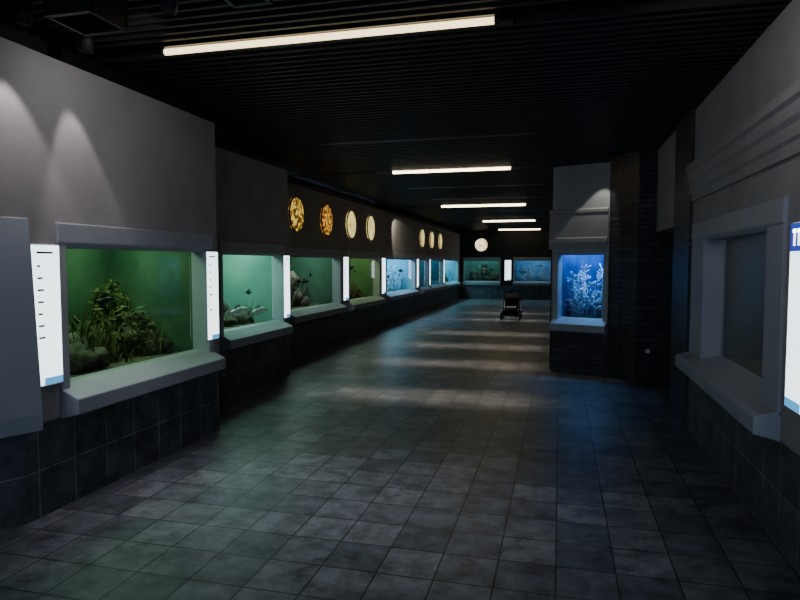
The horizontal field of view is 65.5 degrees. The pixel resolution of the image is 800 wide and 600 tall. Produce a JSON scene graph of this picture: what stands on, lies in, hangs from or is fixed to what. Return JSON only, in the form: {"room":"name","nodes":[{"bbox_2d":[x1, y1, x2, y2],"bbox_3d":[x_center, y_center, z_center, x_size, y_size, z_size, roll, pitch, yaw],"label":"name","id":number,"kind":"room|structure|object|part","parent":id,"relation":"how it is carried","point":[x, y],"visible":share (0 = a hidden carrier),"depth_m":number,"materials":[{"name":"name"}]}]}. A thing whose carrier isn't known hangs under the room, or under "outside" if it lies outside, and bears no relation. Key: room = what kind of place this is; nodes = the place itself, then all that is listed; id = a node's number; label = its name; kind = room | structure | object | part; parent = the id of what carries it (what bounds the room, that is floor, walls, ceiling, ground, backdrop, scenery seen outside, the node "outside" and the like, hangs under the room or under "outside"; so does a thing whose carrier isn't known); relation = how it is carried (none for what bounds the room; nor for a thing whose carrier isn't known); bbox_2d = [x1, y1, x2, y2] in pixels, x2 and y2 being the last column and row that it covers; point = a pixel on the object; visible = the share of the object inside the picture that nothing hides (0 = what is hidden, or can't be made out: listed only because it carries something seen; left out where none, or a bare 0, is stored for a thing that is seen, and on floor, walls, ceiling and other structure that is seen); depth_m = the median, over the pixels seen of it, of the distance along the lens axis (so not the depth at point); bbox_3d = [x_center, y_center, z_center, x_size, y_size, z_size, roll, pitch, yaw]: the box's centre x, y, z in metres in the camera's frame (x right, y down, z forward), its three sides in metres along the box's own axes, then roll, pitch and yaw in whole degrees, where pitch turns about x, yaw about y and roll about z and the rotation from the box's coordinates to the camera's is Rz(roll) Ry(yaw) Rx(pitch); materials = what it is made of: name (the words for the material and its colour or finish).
{"room":"animal exhibit","nodes":[
{"label":"animal exhibit","id":0,"kind":"room"},
{"bbox_2d":[43,0,128,35],"bbox_3d":[-1.652,-1.567,3.283,0.280,0.220,0.295,1,4,14],"label":"ceiling lamp housing","id":1,"kind":"object","parent":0,"point":[84,17],"depth_m":3.29,"materials":[{"name":"black metal"}]},
{"bbox_2d":[0,17,459,531],"bbox_3d":[-1.242,-0.779,12.687,2.460,3.250,32.000,1,4,14],"label":"wall","id":2,"kind":"structure","parent":0,"point":[83,141],"depth_m":4.74,"materials":[{"name":"paint"}]},
{"bbox_2d":[0,217,42,437],"bbox_3d":[-3.198,0.134,3.097,0.919,1.395,2.262,3,4,39],"label":"tank","id":3,"kind":"object","parent":2,"relation":"attached to","point":[21,409],"visible":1,"depth_m":3.64,"materials":[{"name":"grey paint"}]},
{"bbox_2d":[31,244,62,386],"bbox_3d":[-2.220,0.094,3.893,0.046,0.886,0.226,1,4,14],"label":"information sign","id":4,"kind":"object","parent":2,"relation":"attached to","point":[45,257],"visible":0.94,"depth_m":3.89,"materials":[{"name":"white plastic"}]},
{"bbox_2d":[55,222,225,417],"bbox_3d":[-2.431,0.020,5.022,1.207,1.395,1.837,1,4,14],"label":"tank","id":5,"kind":"object","parent":2,"relation":"attached to","point":[132,305],"visible":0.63,"depth_m":5.50,"materials":[{"name":"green glass"}]},
{"bbox_3d":[-2.571,-0.075,5.049,0.905,1.210,1.730,1,4,14],"label":"tank interior","id":6,"kind":"part","parent":5,"relation":"part of","materials":[{"name":"green glass"}]},
{"bbox_2d":[203,251,218,340],"bbox_3d":[-1.742,-0.041,5.745,0.046,0.816,0.191,1,4,14],"label":"information sign","id":7,"kind":"object","parent":2,"relation":"attached to","point":[210,258],"visible":1,"depth_m":5.70,"materials":[{"name":"white plastic"}]},
{"bbox_2d":[209,256,218,338],"bbox_3d":[-1.718,-0.023,5.754,0.001,0.764,0.149,1,4,14],"label":"print","id":8,"kind":"object","parent":7,"relation":"attached to","point":[213,260],"depth_m":5.75,"materials":[{"name":"white paper"}]},
{"bbox_2d":[218,240,292,351],"bbox_3d":[-2.300,-0.158,8.005,1.222,1.395,1.710,1,4,14],"label":"tank","id":9,"kind":"object","parent":2,"relation":"attached to","point":[249,273],"visible":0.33,"depth_m":8.67,"materials":[{"name":"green glass"}]},
{"bbox_3d":[-2.428,-0.253,8.048,0.905,1.210,1.640,1,4,14],"label":"tank interior","id":10,"kind":"part","parent":9,"relation":"part of","materials":[{"name":"green glass"}]},
{"bbox_2d":[281,255,289,317],"bbox_3d":[-1.602,-0.188,8.734,0.046,0.876,0.186,1,4,14],"label":"information sign","id":11,"kind":"object","parent":2,"relation":"attached to","point":[285,261],"visible":1,"depth_m":8.68,"materials":[{"name":"white plastic"}]},
{"bbox_2d":[288,196,304,232],"bbox_3d":[-1.726,-1.428,10.383,0.042,0.610,0.610,1,4,14],"label":"medallion","id":12,"kind":"object","parent":2,"relation":"attached to","point":[296,214],"visible":1,"depth_m":10.35,"materials":[{"name":"gold metal"}]},
{"bbox_2d":[288,247,346,324],"bbox_3d":[-1.966,-0.363,11.465,1.202,1.395,2.570,1,4,14],"label":"tank","id":13,"kind":"object","parent":2,"relation":"attached to","point":[315,274],"visible":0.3,"depth_m":12.53,"materials":[{"name":"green glass"}]},
{"bbox_3d":[-2.107,-0.458,11.496,0.905,1.210,2.470,1,4,14],"label":"tank interior","id":14,"kind":"part","parent":13,"relation":"part of","materials":[{"name":"teal liquid"}]},
{"bbox_2d":[320,204,332,235],"bbox_3d":[-1.380,-1.508,11.727,0.042,0.610,0.610,1,4,14],"label":"medallion","id":15,"kind":"object","parent":2,"relation":"attached to","point":[326,216],"visible":1,"depth_m":11.69,"materials":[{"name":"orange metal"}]},
{"bbox_2d":[342,257,348,300],"bbox_3d":[-1.123,-0.440,12.795,0.046,0.896,0.286,1,4,14],"label":"information sign","id":16,"kind":"object","parent":2,"relation":"attached to","point":[345,277],"visible":1,"depth_m":12.73,"materials":[{"name":"white plastic"}]},
{"bbox_2d":[346,210,356,238],"bbox_3d":[-1.026,-1.590,13.100,0.042,0.610,0.610,1,4,14],"label":"medallion","id":17,"kind":"object","parent":2,"relation":"attached to","point":[351,225],"visible":1,"depth_m":13.08,"materials":[{"name":"beige metal"}]},
{"bbox_2d":[348,251,384,310],"bbox_3d":[-1.254,-0.525,14.282,1.231,1.405,2.390,1,4,14],"label":"tank","id":18,"kind":"object","parent":2,"relation":"attached to","point":[364,268],"visible":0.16,"depth_m":15.27,"materials":[{"name":"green glass"}]},
{"bbox_3d":[-1.382,-0.625,14.309,0.905,1.210,2.290,1,4,14],"label":"tank interior","id":19,"kind":"part","parent":18,"relation":"part of","materials":[{"name":"green liquid"}]},
{"bbox_2d":[366,215,374,240],"bbox_3d":[-0.677,-1.670,14.453,0.042,0.610,0.610,1,4,14],"label":"medallion","id":20,"kind":"object","parent":2,"relation":"attached to","point":[370,226],"visible":1,"depth_m":14.40,"materials":[{"name":"beige metal"}]},
{"bbox_2d":[381,258,385,293],"bbox_3d":[-0.419,-0.602,15.526,0.046,0.896,0.296,1,4,14],"label":"information sign","id":21,"kind":"object","parent":2,"relation":"attached to","point":[383,260],"visible":1,"depth_m":15.47,"materials":[{"name":"white plastic"}]},
{"bbox_2d":[386,253,419,301],"bbox_3d":[-0.396,-0.749,17.953,1.200,1.395,3.440,1,4,14],"label":"tank","id":22,"kind":"object","parent":2,"relation":"attached to","point":[400,268],"visible":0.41,"depth_m":19.38,"materials":[{"name":"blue glass"}]},
{"bbox_3d":[-0.538,-0.843,17.984,0.905,1.210,3.340,1,4,14],"label":"tank interior","id":23,"kind":"part","parent":22,"relation":"part of","materials":[{"name":"blue liquid"}]},
{"bbox_2d":[416,259,418,286],"bbox_3d":[0.550,-0.849,19.689,0.046,0.896,0.216,1,4,14],"label":"information sign","id":24,"kind":"object","parent":2,"relation":"attached to","point":[417,260],"visible":1,"depth_m":19.61,"materials":[{"name":"white plastic"}]},
{"bbox_2d":[420,229,424,247],"bbox_3d":[0.734,-2.019,20.327,0.042,0.610,0.610,1,4,14],"label":"medallion","id":25,"kind":"object","parent":2,"relation":"attached to","point":[422,234],"visible":1,"depth_m":20.28,"materials":[{"name":"metal"}]},
{"bbox_2d":[419,255,432,293],"bbox_3d":[0.358,-0.917,20.877,1.200,1.406,1.490,1,4,14],"label":"tank","id":26,"kind":"object","parent":2,"relation":"attached to","point":[424,287],"visible":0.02,"depth_m":21.42,"materials":[{"name":"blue glass"}]},
{"bbox_3d":[0.215,-1.017,20.908,0.905,1.210,1.390,1,4,14],"label":"tank interior","id":27,"kind":"part","parent":26,"relation":"part of","materials":[{"name":"blue liquid"}]},
{"bbox_2d":[429,259,430,284],"bbox_3d":[1.026,-0.959,21.535,0.046,0.896,0.116,1,4,14],"label":"information sign","id":28,"kind":"object","parent":2,"relation":"attached to","point":[429,259],"visible":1,"depth_m":21.50,"materials":[{"name":"white plastic"}]},
{"bbox_2d":[430,231,433,247],"bbox_3d":[1.120,-2.108,21.826,0.042,0.610,0.610,1,4,14],"label":"medallion","id":29,"kind":"object","parent":2,"relation":"attached to","point":[431,233],"visible":1,"depth_m":21.76,"materials":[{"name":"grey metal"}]},
{"bbox_2d":[430,256,446,291],"bbox_3d":[0.894,-1.048,23.033,1.239,1.401,2.540,1,4,14],"label":"tank","id":30,"kind":"object","parent":2,"relation":"attached to","point":[437,283],"visible":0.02,"depth_m":24.10,"materials":[{"name":"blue glass"}]},
{"bbox_3d":[0.770,-1.145,23.059,0.905,1.210,2.440,1,4,14],"label":"tank interior","id":31,"kind":"part","parent":30,"relation":"part of","materials":[{"name":"blue liquid"}]},
{"bbox_2d":[438,233,441,249],"bbox_3d":[1.518,-2.200,23.372,0.042,0.610,0.610,1,4,14],"label":"medallion","id":32,"kind":"object","parent":2,"relation":"attached to","point":[440,234],"visible":1,"depth_m":23.32,"materials":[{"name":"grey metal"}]},
{"bbox_2d":[443,260,444,282],"bbox_3d":[1.697,-1.113,24.136,0.046,0.896,0.116,1,4,14],"label":"information sign","id":33,"kind":"object","parent":2,"relation":"attached to","point":[443,260],"visible":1,"depth_m":24.10,"materials":[{"name":"white plastic"}]},
{"bbox_2d":[444,256,460,287],"bbox_3d":[1.710,-1.225,26.122,1.200,1.412,3.440,1,4,14],"label":"tank","id":34,"kind":"object","parent":2,"relation":"attached to","point":[451,274],"visible":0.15,"depth_m":27.63,"materials":[{"name":"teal glass"}]},
{"bbox_3d":[1.567,-1.328,26.153,0.905,1.210,3.340,1,4,14],"label":"tank interior","id":35,"kind":"part","parent":34,"relation":"part of","materials":[{"name":"blue paint"}]},
{"bbox_2d":[224,0,272,8],"bbox_3d":[-0.790,-1.584,3.060,0.220,0.160,0.295,1,4,14],"label":"ceiling lamp housing","id":36,"kind":"object","parent":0,"point":[235,4],"depth_m":3.18,"materials":[{"name":"black metal"}]},
{"bbox_2d":[0,0,791,230],"bbox_3d":[1.370,-2.329,12.231,9.500,0.300,32.600,1,4,14],"label":"ceiling","id":37,"kind":"structure","parent":0,"point":[594,81],"depth_m":5.02,"materials":[{"name":"black paint"}]},
{"bbox_2d":[78,34,93,53],"bbox_3d":[-1.999,-1.670,3.958,0.091,0.195,0.090,1,4,14],"label":"track spotlight","id":38,"kind":"object","parent":37,"relation":"attached to","point":[85,42],"visible":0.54,"depth_m":3.93,"materials":[{"name":"grey metal"}]},
{"bbox_2d":[160,0,179,15],"bbox_3d":[-1.266,-1.657,3.433,0.088,0.158,0.144,-2,4,-34],"label":"track spotlight","id":39,"kind":"object","parent":37,"relation":"attached to","point":[168,7],"visible":1,"depth_m":3.43,"materials":[{"name":"grey metal"}]},
{"bbox_2d":[137,9,512,58],"bbox_3d":[-0.578,-1.730,4.080,2.600,0.070,0.070,1,4,14],"label":"recessed light","id":40,"kind":"object","parent":37,"relation":"in","point":[506,15],"visible":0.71,"depth_m":4.10,"materials":[{"name":"grey metal"}]},
{"bbox_2d":[159,8,499,48],"bbox_3d":[-0.520,-1.768,3.960,2.290,0.140,0.060,1,4,14],"label":"lamp housing","id":41,"kind":"object","parent":37,"relation":"attached to","point":[488,12],"visible":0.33,"depth_m":3.91,"materials":[{"name":"grey metal"}]},
{"bbox_2d":[159,16,499,55],"bbox_3d":[-0.520,-1.769,3.960,2.290,0.238,0.046,1,4,14],"label":"caps","id":42,"kind":"object","parent":37,"relation":"attached to","point":[496,18],"visible":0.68,"depth_m":3.68,"materials":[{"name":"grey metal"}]},
{"bbox_2d":[163,17,493,54],"bbox_3d":[-0.520,-1.673,3.965,2.230,0.041,0.041,1,4,14],"label":"fluorescent tube","id":43,"kind":"object","parent":42,"relation":"attached to","point":[488,20],"visible":0.97,"depth_m":3.92,"materials":[{"name":"white glass"}]},
{"bbox_2d":[376,171,390,172],"bbox_3d":[-0.264,-2.077,9.927,0.246,0.070,0.161,1,4,14],"label":"recessed light","id":44,"kind":"object","parent":37,"relation":"in","point":[376,171],"depth_m":9.99,"materials":[{"name":"grey metal"}]},
{"bbox_2d":[317,132,534,144],"bbox_3d":[0.257,-1.922,7.319,2.600,0.070,0.070,1,4,14],"label":"ceiling slat","id":45,"kind":"object","parent":37,"relation":"in","point":[531,133],"visible":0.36,"depth_m":7.28,"materials":[{"name":"grey metal"}]},
{"bbox_2d":[401,166,512,170],"bbox_3d":[0.783,-2.106,9.655,1.910,0.140,0.060,1,4,14],"label":"lamp housing","id":46,"kind":"object","parent":37,"relation":"attached to","point":[506,166],"visible":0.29,"depth_m":9.63,"materials":[{"name":"grey metal"}]},
{"bbox_2d":[408,184,544,188],"bbox_3d":[1.416,-2.189,11.814,2.600,0.070,0.070,1,4,14],"label":"recessed light","id":47,"kind":"object","parent":37,"relation":"in","point":[534,184],"visible":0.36,"depth_m":11.81,"materials":[{"name":"grey metal"}]},
{"bbox_2d":[431,197,521,199],"bbox_3d":[1.964,-2.316,13.941,2.600,0.070,0.070,1,4,14],"label":"recessed light","id":48,"kind":"object","parent":37,"relation":"in","point":[509,197],"visible":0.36,"depth_m":14.00,"materials":[{"name":"grey metal"}]},
{"bbox_2d":[0,298,799,599],"bbox_3d":[1.370,0.915,12.424,9.500,0.100,32.600,1,4,14],"label":"floor","id":49,"kind":"structure","parent":0,"point":[436,453],"depth_m":4.18,"materials":[{"name":"tile"}]},
{"bbox_2d":[500,291,521,319],"bbox_3d":[3.173,0.152,17.707,0.553,0.796,0.876,1,4,14],"label":"baby stroller","id":50,"kind":"object","parent":49,"relation":"on","point":[512,301],"visible":1,"depth_m":17.58,"materials":[{"name":"black fabric"}]},
{"bbox_2d":[503,310,518,315],"bbox_3d":[3.176,0.373,17.732,0.418,0.139,0.536,1,4,14],"label":"basket","id":51,"kind":"object","parent":50,"relation":"on","point":[505,312],"depth_m":17.48,"materials":[{"name":"fabric"}]},
{"bbox_3d":[3.171,0.141,17.698,0.380,0.492,0.493,1,4,14],"label":"seat","id":52,"kind":"part","parent":50,"relation":"part of","materials":[{"name":"fabric"}]},
{"bbox_2d":[457,230,550,299],"bbox_3d":[5.741,-1.657,27.478,8.600,3.250,0.180,1,4,14],"label":"wall","id":53,"kind":"structure","parent":0,"point":[505,244],"depth_m":27.65,"materials":[{"name":"paint"}]},
{"bbox_2d":[462,257,500,285],"bbox_3d":[3.777,-1.369,28.392,1.690,1.395,1.215,1,4,14],"label":"tank","id":54,"kind":"object","parent":53,"relation":"attached to","point":[477,271],"visible":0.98,"depth_m":28.48,"materials":[{"name":"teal glass"}]},
{"bbox_3d":[3.812,-1.469,28.522,1.590,1.210,0.905,1,4,14],"label":"tank interior","id":55,"kind":"part","parent":54,"relation":"part of","materials":[{"name":"green paint"}]},
{"bbox_2d":[475,238,487,251],"bbox_3d":[3.640,-2.466,27.853,0.610,0.610,0.042,1,4,14],"label":"medallion","id":56,"kind":"object","parent":53,"relation":"attached to","point":[481,244],"visible":1,"depth_m":27.84,"materials":[{"name":"grey metal"}]},
{"bbox_2d":[505,260,510,279],"bbox_3d":[4.793,-1.321,27.626,0.276,0.896,0.046,1,4,14],"label":"information sign","id":57,"kind":"object","parent":53,"relation":"attached to","point":[507,262],"visible":1,"depth_m":27.60,"materials":[{"name":"white plastic"}]},
{"bbox_2d":[513,257,550,285],"bbox_3d":[5.954,-1.335,27.825,1.690,1.395,1.200,1,4,14],"label":"tank","id":58,"kind":"object","parent":53,"relation":"attached to","point":[527,271],"visible":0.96,"depth_m":28.22,"materials":[{"name":"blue glass"}]},
{"bbox_3d":[5.991,-1.436,27.962,1.590,1.210,0.905,1,4,14],"label":"tank interior","id":59,"kind":"part","parent":58,"relation":"part of","materials":[{"name":"blue paint"}]},
{"bbox_2d":[549,0,799,572],"bbox_3d":[3.755,-0.703,11.403,1.860,3.250,32.000,1,4,14],"label":"wall","id":60,"kind":"structure","parent":0,"point":[652,213],"depth_m":6.21,"materials":[{"name":"paint"}]},
{"bbox_2d":[549,207,608,248],"bbox_3d":[2.549,-1.020,8.910,0.850,0.580,0.068,2,4,35],"label":"trim","id":61,"kind":"structure","parent":60,"relation":"attached to","point":[582,228],"depth_m":8.89,"materials":[{"name":"grey paint"}]},
{"bbox_2d":[550,244,608,334],"bbox_3d":[2.819,-0.243,9.282,0.800,1.415,1.050,2,4,35],"label":"tank","id":62,"kind":"object","parent":60,"relation":"attached to","point":[580,276],"visible":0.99,"depth_m":9.35,"materials":[{"name":"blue glass"}]},
{"bbox_3d":[2.904,-0.343,9.397,0.700,1.230,0.755,2,4,35],"label":"tank interior","id":63,"kind":"part","parent":62,"relation":"part of","materials":[{"name":"blue glass"}]},
{"bbox_2d":[675,196,788,441],"bbox_3d":[2.910,0.009,4.577,1.200,1.521,2.500,1,4,14],"label":"tank","id":64,"kind":"object","parent":60,"relation":"attached to","point":[735,353],"visible":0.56,"depth_m":5.21,"materials":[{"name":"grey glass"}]},
{"bbox_3d":[3.028,-0.088,4.438,0.905,1.310,1.740,1,4,14],"label":"tank interior","id":65,"kind":"part","parent":64,"relation":"part of","materials":[{"name":"black paint"}]},
{"bbox_2d":[685,79,799,201],"bbox_3d":[1.855,-0.905,2.416,0.074,0.360,7.300,1,4,14],"label":"trim","id":66,"kind":"structure","parent":60,"relation":"attached to","point":[770,136],"depth_m":3.96,"materials":[{"name":"grey paint"}]},
{"bbox_2d":[784,221,799,414],"bbox_3d":[2.007,0.088,3.069,0.076,0.956,0.321,1,4,14],"label":"information sign","id":67,"kind":"object","parent":60,"relation":"attached to","point":[792,381],"visible":1,"depth_m":3.14,"materials":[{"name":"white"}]},
{"bbox_3d":[0.783,-2.107,9.655,1.910,0.238,0.046,1,4,14],"label":"caps","id":68,"kind":"object","parent":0,"visible":0},
{"bbox_2d":[393,167,510,173],"bbox_3d":[0.783,-2.011,9.661,1.850,0.041,0.041,1,4,14],"label":"fluorescent tube","id":69,"kind":"object","parent":68,"relation":"attached to","point":[492,168],"visible":1,"depth_m":9.64,"materials":[{"name":"white"}]},
{"bbox_3d":[2.072,-2.455,15.560,2.160,0.244,0.058,1,4,14],"label":"caps","id":70,"kind":"object","parent":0,"visible":0},
{"bbox_2d":[441,204,525,207],"bbox_3d":[2.072,-2.362,15.566,2.100,0.052,0.052,1,4,14],"label":"fluorescent tube","id":71,"kind":"object","parent":70,"relation":"attached to","point":[484,205],"visible":1,"depth_m":15.54,"materials":[{"name":"white plastic"}]},
{"bbox_3d":[3.712,-2.791,21.220,1.810,0.244,0.058,1,4,14],"label":"caps","id":72,"kind":"object","parent":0,"visible":0},
{"bbox_2d":[483,220,534,221],"bbox_3d":[3.712,-2.699,21.226,1.750,0.052,0.052,1,4,14],"label":"fluorescent tube","id":73,"kind":"object","parent":72,"relation":"attached to","point":[490,220],"visible":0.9,"depth_m":21.22,"materials":[{"name":"white plastic"}]},
{"bbox_3d":[5.108,-3.113,26.634,1.810,0.244,0.058,1,4,14],"label":"caps","id":74,"kind":"object","parent":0,"visible":0},
{"bbox_2d":[499,229,539,229],"bbox_3d":[5.108,-3.020,26.640,1.750,0.052,0.052,1,4,14],"label":"fluorescent tube","id":75,"kind":"object","parent":74,"relation":"attached to","point":[499,229],"visible":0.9,"depth_m":26.61,"materials":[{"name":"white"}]}
]}

